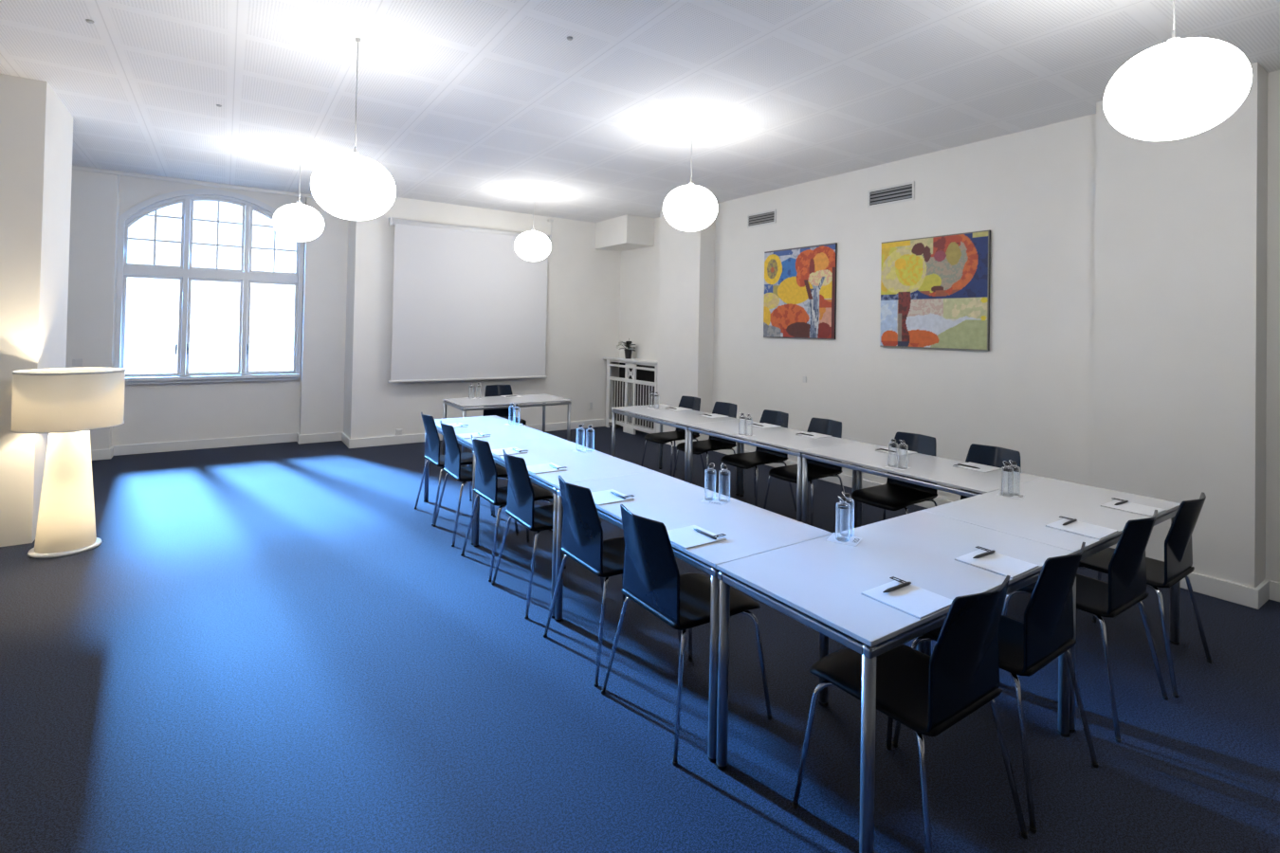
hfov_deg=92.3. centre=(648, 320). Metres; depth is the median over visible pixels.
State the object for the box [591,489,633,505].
notepad
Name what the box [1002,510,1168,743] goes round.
chair
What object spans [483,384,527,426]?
chair
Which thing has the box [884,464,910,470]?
coaster
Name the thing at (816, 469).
chair
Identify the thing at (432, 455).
chair
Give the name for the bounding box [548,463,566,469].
ballpoint pen
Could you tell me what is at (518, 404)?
water bottle
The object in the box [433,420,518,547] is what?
chair
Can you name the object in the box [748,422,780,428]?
notepad
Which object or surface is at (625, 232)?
box
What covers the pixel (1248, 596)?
baseboard
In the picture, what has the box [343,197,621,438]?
wall
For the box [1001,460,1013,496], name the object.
water bottle
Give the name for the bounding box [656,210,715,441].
wall pier
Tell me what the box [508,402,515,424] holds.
water bottle
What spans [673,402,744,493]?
chair
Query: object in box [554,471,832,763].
folding table
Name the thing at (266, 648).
floor
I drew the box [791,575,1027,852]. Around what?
chair
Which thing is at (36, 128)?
wall
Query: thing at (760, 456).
chair
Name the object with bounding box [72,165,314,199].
trim
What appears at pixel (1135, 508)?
notepad
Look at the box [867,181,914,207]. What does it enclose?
air vent
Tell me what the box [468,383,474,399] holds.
water bottle
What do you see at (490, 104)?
ceiling
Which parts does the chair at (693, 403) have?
leg, leg, seat, leg, backrest, leg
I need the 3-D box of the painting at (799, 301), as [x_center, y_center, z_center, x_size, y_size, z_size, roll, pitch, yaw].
[1.730,-0.314,7.137,0.026,1.052,1.069,2,-1,-35]
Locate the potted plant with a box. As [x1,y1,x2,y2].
[616,338,635,359]
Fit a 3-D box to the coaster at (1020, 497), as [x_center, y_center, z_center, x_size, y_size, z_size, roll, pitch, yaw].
[2.007,0.972,3.409,0.124,0.001,0.124,0,-1,38]
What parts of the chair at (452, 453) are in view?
leg, backrest, leg, seat, leg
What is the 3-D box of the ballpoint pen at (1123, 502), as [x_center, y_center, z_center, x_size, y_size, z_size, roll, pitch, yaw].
[2.486,0.968,3.279,0.153,0.012,0.068,2,-1,-32]
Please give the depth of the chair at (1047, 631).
2.18 m
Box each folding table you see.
[423,415,556,545]
[441,393,571,467]
[473,437,654,619]
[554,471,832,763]
[611,403,742,495]
[687,420,858,529]
[715,510,1074,852]
[801,441,1043,528]
[921,477,1180,732]
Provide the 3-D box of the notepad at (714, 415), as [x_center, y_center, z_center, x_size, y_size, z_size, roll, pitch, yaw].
[0.664,0.983,6.304,0.216,0.006,0.211,2,-1,-35]
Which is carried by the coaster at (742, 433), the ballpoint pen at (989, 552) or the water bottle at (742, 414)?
the water bottle at (742, 414)
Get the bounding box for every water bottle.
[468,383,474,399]
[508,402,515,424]
[512,403,519,424]
[576,423,585,451]
[585,425,594,451]
[704,462,715,500]
[718,463,730,502]
[738,413,746,435]
[745,414,752,436]
[835,495,850,542]
[840,492,854,536]
[888,438,897,467]
[897,439,908,469]
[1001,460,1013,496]
[1007,459,1020,495]
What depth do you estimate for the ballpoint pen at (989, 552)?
2.46 m
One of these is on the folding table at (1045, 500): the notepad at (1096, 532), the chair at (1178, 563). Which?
the notepad at (1096, 532)
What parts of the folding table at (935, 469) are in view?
leg, leg, frame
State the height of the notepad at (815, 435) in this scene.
0.006 m
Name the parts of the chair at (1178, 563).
leg, seat, leg, backrest, leg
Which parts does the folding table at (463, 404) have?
leg, leg, frame, leg, leg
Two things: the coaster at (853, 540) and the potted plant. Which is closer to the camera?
the coaster at (853, 540)
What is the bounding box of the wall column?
[1093,62,1267,588]
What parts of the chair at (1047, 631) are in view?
leg, seat, leg, backrest, leg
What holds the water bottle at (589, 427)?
on the coaster at (585, 449)
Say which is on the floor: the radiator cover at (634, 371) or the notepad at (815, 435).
the radiator cover at (634, 371)
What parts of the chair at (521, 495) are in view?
leg, backrest, leg, seat, leg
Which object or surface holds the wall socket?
attached to the wall at (583, 281)
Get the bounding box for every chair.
[414,412,493,526]
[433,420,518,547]
[460,435,553,582]
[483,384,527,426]
[491,449,603,619]
[543,475,681,687]
[601,504,772,766]
[640,395,706,476]
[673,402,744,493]
[716,409,796,511]
[763,417,851,529]
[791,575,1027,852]
[844,431,937,530]
[892,542,1098,833]
[960,443,1021,499]
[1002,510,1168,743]
[1078,492,1212,697]
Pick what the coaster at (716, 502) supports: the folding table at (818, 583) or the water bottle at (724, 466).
the water bottle at (724, 466)
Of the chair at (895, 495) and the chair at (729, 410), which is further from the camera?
the chair at (729, 410)
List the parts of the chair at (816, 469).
leg, seat, leg, backrest, leg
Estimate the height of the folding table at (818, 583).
0.750 m
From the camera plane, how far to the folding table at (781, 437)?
5.12 m
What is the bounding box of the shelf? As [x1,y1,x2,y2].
[603,357,657,364]
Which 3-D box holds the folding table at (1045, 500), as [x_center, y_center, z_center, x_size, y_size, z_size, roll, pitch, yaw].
[2.113,1.346,3.193,1.354,0.750,0.675,2,-1,-35]
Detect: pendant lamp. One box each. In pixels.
[272,155,324,241]
[310,37,395,220]
[514,192,550,261]
[662,126,717,231]
[1103,0,1252,141]
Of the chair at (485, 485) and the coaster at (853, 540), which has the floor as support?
the chair at (485, 485)
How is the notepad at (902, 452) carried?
on the folding table at (935, 469)
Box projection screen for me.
[387,217,553,383]
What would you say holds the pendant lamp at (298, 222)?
hanging from the ceiling
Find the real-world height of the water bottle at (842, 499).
0.186 m
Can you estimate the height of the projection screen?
2.460 m
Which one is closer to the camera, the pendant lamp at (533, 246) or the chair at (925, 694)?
the chair at (925, 694)
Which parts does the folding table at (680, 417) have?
leg, frame, leg, leg, leg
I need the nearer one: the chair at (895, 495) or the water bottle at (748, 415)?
the chair at (895, 495)
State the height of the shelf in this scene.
0.030 m
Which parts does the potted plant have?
pot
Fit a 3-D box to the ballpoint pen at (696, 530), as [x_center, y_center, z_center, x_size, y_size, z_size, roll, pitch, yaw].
[0.263,0.918,2.656,0.068,0.012,0.153,2,-1,-35]
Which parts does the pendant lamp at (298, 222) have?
globe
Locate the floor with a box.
[0,425,1279,852]
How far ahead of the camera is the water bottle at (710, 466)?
3.20 m
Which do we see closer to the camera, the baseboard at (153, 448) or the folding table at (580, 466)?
the folding table at (580, 466)
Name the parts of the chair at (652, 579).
leg, backrest, leg, leg, seat, leg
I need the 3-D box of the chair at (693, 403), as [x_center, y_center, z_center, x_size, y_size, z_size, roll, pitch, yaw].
[0.274,1.299,6.777,0.584,0.873,0.560,2,-1,-36]
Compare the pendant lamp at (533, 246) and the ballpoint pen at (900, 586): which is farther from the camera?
the pendant lamp at (533, 246)
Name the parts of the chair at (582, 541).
leg, backrest, seat, leg, leg, leg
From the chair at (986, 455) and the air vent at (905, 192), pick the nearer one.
the chair at (986, 455)
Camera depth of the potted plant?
9.80 m
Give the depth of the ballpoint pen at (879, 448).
4.59 m
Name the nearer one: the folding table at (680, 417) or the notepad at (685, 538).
the notepad at (685, 538)
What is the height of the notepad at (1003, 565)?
0.006 m
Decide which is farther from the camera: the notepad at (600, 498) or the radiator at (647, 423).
the radiator at (647, 423)
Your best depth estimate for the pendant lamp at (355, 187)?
3.55 m
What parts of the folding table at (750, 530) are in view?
leg, frame, leg, leg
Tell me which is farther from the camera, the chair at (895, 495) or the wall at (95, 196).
the wall at (95, 196)
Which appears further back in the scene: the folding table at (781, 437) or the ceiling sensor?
the folding table at (781, 437)
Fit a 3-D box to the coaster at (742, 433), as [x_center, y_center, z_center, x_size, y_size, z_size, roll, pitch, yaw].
[0.817,0.973,5.194,0.124,0.001,0.124,2,-1,-45]
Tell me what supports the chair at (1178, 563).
on the floor
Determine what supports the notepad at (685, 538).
on the folding table at (750, 530)
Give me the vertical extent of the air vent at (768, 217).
0.170 m
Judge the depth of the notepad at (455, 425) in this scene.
5.38 m
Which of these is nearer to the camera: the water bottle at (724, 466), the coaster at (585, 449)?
the water bottle at (724, 466)
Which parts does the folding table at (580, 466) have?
leg, frame, leg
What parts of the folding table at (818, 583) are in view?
leg, leg, frame, leg, leg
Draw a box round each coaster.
[573,448,594,453]
[699,495,729,505]
[736,433,755,437]
[825,532,861,547]
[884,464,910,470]
[996,491,1024,499]
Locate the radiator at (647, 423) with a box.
[615,380,654,427]
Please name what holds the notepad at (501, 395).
on the folding table at (463, 404)
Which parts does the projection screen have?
casing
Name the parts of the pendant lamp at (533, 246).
globe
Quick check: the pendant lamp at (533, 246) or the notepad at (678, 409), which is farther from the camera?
the pendant lamp at (533, 246)
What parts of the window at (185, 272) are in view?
sash, sill, sash, sash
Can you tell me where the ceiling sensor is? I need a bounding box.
[85,18,94,23]
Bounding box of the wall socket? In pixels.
[395,428,402,435]
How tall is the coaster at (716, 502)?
0.001 m
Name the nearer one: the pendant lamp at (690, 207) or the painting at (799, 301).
the pendant lamp at (690, 207)
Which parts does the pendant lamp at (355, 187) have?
globe, cord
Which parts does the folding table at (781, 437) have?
leg, leg, frame, leg, leg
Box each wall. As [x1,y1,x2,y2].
[0,73,73,547]
[65,169,120,450]
[111,175,305,445]
[298,197,347,435]
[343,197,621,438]
[618,70,1279,583]
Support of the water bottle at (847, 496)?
on the coaster at (853, 540)
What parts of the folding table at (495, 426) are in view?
leg, frame, leg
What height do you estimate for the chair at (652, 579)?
0.873 m
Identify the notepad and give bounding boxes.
[436,422,467,428]
[456,432,490,438]
[491,447,527,456]
[500,395,523,398]
[526,462,566,474]
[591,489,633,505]
[666,407,690,411]
[667,525,726,549]
[699,413,728,418]
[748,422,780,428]
[795,432,831,438]
[860,579,952,619]
[875,447,916,456]
[952,462,1001,473]
[954,548,1039,579]
[1045,518,1117,540]
[1100,499,1166,516]
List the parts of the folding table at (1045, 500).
leg, leg, frame, leg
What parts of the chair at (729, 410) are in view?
leg, seat, leg, backrest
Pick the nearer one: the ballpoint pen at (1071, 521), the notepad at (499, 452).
the ballpoint pen at (1071, 521)
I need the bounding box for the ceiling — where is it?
[0,0,1279,222]
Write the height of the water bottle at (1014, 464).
0.186 m
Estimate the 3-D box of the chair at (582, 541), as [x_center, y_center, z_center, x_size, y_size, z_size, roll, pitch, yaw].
[-0.180,1.242,3.179,0.584,0.873,0.560,2,-1,-35]
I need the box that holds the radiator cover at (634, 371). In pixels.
[603,357,657,434]
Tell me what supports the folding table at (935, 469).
on the floor
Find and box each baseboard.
[91,419,605,460]
[666,439,1279,609]
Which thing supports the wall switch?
attached to the wall at (95, 196)
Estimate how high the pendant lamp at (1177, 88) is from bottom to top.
0.893 m
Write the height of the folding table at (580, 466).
0.750 m
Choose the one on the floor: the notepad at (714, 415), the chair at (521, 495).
the chair at (521, 495)
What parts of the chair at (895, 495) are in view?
leg, seat, backrest, leg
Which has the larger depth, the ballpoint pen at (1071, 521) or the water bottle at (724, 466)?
the water bottle at (724, 466)
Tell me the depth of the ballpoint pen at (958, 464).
4.09 m
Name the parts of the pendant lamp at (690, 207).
globe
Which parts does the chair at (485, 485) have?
leg, backrest, leg, seat, leg, leg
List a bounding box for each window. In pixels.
[113,188,303,384]
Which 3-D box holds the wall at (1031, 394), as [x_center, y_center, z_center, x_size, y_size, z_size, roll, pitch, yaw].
[3.419,0.091,4.924,0.250,3.357,13.418,2,-1,-35]
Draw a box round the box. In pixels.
[595,214,654,251]
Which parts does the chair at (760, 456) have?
leg, seat, leg, leg, backrest, leg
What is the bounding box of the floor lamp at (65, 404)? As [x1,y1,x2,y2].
[10,367,126,558]
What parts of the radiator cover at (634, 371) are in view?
slat panel, slat panel, slat panel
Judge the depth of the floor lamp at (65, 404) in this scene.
4.24 m
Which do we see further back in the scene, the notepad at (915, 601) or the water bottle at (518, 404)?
the water bottle at (518, 404)
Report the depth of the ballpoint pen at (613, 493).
3.20 m
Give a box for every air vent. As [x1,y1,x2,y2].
[747,209,776,228]
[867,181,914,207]
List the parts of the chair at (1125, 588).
leg, seat, leg, backrest, leg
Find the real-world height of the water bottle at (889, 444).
0.186 m
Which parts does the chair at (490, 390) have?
backrest, seat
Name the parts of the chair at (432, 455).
leg, backrest, leg, seat, leg, leg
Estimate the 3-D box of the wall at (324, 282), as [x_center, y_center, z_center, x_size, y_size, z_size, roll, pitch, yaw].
[-4.577,-0.010,8.628,0.517,3.357,0.500,2,-1,-35]
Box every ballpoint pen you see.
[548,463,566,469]
[610,491,634,498]
[693,528,726,539]
[876,448,895,452]
[882,576,911,592]
[953,463,980,469]
[972,546,995,558]
[1059,515,1077,525]
[1112,497,1128,505]
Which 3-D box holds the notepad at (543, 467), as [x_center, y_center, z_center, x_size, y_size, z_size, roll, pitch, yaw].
[-0.658,0.925,3.835,0.216,0.006,0.211,2,-1,-35]
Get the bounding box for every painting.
[763,242,837,339]
[879,230,990,350]
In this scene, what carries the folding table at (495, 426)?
on the floor
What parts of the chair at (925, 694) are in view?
leg, leg, seat, leg, backrest, leg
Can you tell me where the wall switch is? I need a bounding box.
[72,358,82,365]
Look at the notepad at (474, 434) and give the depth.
4.91 m
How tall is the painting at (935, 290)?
1.053 m
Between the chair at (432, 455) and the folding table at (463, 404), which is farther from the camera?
the folding table at (463, 404)
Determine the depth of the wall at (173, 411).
7.81 m
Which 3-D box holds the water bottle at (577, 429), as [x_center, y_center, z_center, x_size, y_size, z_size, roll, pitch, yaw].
[-0.493,0.845,4.433,0.059,0.186,0.059,1,-1,-23]
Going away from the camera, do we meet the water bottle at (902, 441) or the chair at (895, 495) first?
the water bottle at (902, 441)
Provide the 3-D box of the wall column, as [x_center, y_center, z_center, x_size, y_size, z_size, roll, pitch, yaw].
[3.601,0.084,4.210,0.263,3.357,0.855,2,-1,-35]
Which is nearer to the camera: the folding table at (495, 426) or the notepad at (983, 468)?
the notepad at (983, 468)

